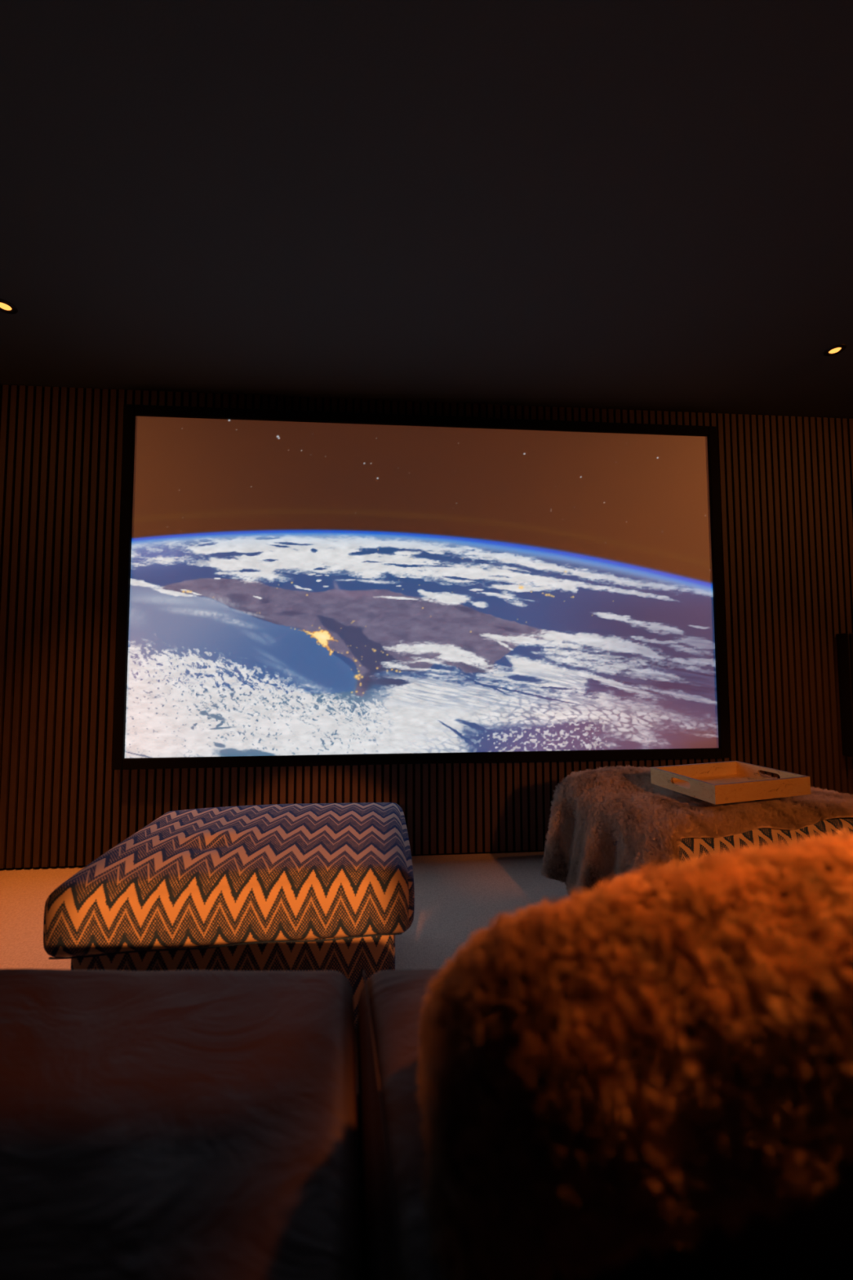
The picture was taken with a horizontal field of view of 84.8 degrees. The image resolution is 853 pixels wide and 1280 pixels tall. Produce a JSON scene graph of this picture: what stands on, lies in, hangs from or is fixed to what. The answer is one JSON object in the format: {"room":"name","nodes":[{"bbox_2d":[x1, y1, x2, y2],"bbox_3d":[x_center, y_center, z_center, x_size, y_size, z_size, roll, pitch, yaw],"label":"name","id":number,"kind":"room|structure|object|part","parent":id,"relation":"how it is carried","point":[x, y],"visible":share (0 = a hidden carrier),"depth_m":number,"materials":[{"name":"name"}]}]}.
{"room":"home theater","nodes":[
{"label":"home theater","id":0,"kind":"room"},
{"bbox_2d":[0,851,573,1093],"bbox_3d":[0.370,1.019,0.397,5.500,0.050,4.047,0,-3,-4],"label":"floor","id":1,"kind":"structure","parent":0,"point":[455,895],"depth_m":1.93,"materials":[{"name":"beige carpet"}]},
{"bbox_2d":[43,802,414,1029],"bbox_3d":[-0.504,0.815,1.449,0.909,0.480,0.664,0,-3,-6],"label":"ottoman","id":2,"kind":"object","parent":1,"relation":"on","point":[299,886],"visible":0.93,"depth_m":1.17,"materials":[{"name":"multicoloured fabric"}]},
{"bbox_2d":[43,802,414,957],"bbox_3d":[-0.504,0.677,1.457,0.909,0.204,0.664,0,-3,-6],"label":"seat cushion","id":3,"kind":"object","parent":2,"relation":"on","point":[271,875],"depth_m":1.17,"materials":[{"name":"multicoloured fabric"}]},
{"bbox_2d":[0,968,852,1279],"bbox_3d":[-0.109,0.626,0.335,2.272,0.732,1.022,0,-3,0],"label":"sofa","id":4,"kind":"object","parent":1,"relation":"on","point":[176,1124],"visible":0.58,"depth_m":0.54,"materials":[{"name":"brown leather"}]},
{"bbox_2d":[0,968,363,1279],"bbox_3d":[-0.509,0.636,0.441,1.023,0.186,0.812,0,-3,0],"label":"seat cushion","id":5,"kind":"object","parent":4,"relation":"on","point":[176,1124],"depth_m":0.54,"materials":[{"name":"brown leather"}]},
{"bbox_2d":[357,968,852,1279],"bbox_3d":[0.322,0.616,0.439,0.881,0.221,0.812,0,-3,0],"label":"seat cushion","id":6,"kind":"object","parent":4,"relation":"on","point":[392,1242],"depth_m":0.53,"materials":[{"name":"brown fabric"}]},
{"bbox_2d":[413,826,852,1279],"bbox_3d":[0.490,0.421,0.692,0.967,0.298,0.570,0,-3,-4],"label":"fur throw","id":7,"kind":"object","parent":4,"relation":"on","point":[651,1054],"visible":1,"depth_m":0.43,"materials":[{"name":"brown fur"}]},
{"bbox_2d":[574,814,852,865],"bbox_3d":[1.083,0.830,1.779,0.909,0.478,0.664,1,-3,-12],"label":"ottoman","id":8,"kind":"object","parent":1,"relation":"on","point":[691,846],"visible":0.04,"depth_m":1.46,"materials":[{"name":"multicoloured fabric"}]},
{"bbox_2d":[540,764,852,899],"bbox_3d":[1.057,0.795,1.755,1.036,0.517,0.796,1,-3,-12],"label":"fur throw","id":9,"kind":"object","parent":8,"relation":"on","point":[650,820],"visible":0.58,"depth_m":1.62,"materials":[{"name":"fur"}]},
{"bbox_2d":[650,760,811,804],"bbox_3d":[1.063,0.495,1.650,0.405,0.059,0.275,1,-3,-16],"label":"serving tray","id":10,"kind":"object","parent":9,"relation":"on","point":[731,781],"visible":1,"depth_m":1.58,"materials":[{"name":"brown wood"}]},
{"bbox_3d":[0.872,0.494,1.596,0.009,0.058,0.275,1,-3,-16],"label":"panel","id":11,"kind":"part","parent":10,"relation":"part of","materials":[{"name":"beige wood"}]},
{"bbox_3d":[1.026,0.503,1.778,0.387,0.058,0.009,1,-3,-16],"label":"long panel","id":12,"kind":"part","parent":10,"relation":"part of","materials":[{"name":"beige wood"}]},
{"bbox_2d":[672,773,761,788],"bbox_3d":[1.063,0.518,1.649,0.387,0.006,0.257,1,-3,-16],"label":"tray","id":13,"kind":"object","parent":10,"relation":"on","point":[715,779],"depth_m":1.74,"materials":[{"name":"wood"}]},
{"bbox_3d":[1.099,0.489,1.522,0.387,0.058,0.009,1,-3,-16],"label":"long panel","id":14,"kind":"part","parent":10,"relation":"part of","materials":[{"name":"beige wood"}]},
{"bbox_3d":[1.253,0.498,1.704,0.009,0.058,0.275,1,-3,-16],"label":"panel","id":15,"kind":"part","parent":10,"relation":"part of","materials":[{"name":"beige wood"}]},
{"bbox_2d":[0,0,852,418],"bbox_3d":[0.362,-1.427,0.533,5.500,0.050,4.047,0,-3,-4],"label":"ceiling","id":16,"kind":"structure","parent":0,"point":[642,205],"depth_m":1.42,"materials":[{"name":"grey paint"}]},
{"bbox_2d":[0,298,17,314],"bbox_3d":[-1.671,-1.319,1.847,0.080,0.006,0.080,0,-3,-4],"label":"recessed light","id":17,"kind":"object","parent":16,"relation":"in","point":[6,307],"visible":1,"depth_m":1.85,"materials":[{"name":"black metal"}]},
{"bbox_2d":[823,343,846,356],"bbox_3d":[1.857,-1.315,2.121,0.080,0.006,0.080,0,-3,-4],"label":"recessed light","id":18,"kind":"object","parent":16,"relation":"in","point":[836,349],"visible":1,"depth_m":2.12,"materials":[{"name":"black metal"}]},
{"bbox_2d":[0,384,852,870],"bbox_3d":[0.209,-0.090,2.497,5.506,2.400,0.063,0,-3,-4],"label":"wall","id":19,"kind":"structure","parent":0,"point":[786,482],"depth_m":2.39,"materials":[{"name":"brown wood"}]},
{"bbox_2d":[111,404,730,769],"bbox_3d":[0.046,-0.278,2.439,3.149,1.817,0.046,0,-3,-4],"label":"projection screen","id":20,"kind":"object","parent":19,"relation":"attached to","point":[295,588],"visible":1,"depth_m":2.42,"materials":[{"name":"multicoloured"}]},
{"bbox_2d":[836,632,852,757],"bbox_3d":[2.274,0.298,2.562,0.096,0.668,0.078,0,-3,-4],"label":"wall speaker","id":21,"kind":"object","parent":19,"relation":"attached to","point":[844,641],"visible":1,"depth_m":2.52,"materials":[{"name":"black metal"}]},
{"bbox_2d":[849,634,852,685],"bbox_3d":[2.436,0.298,2.539,0.244,0.659,0.008,0,-3,-4],"label":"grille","id":22,"kind":"object","parent":21,"relation":"attached to","point":[851,635],"depth_m":2.54,"materials":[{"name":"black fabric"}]}
]}

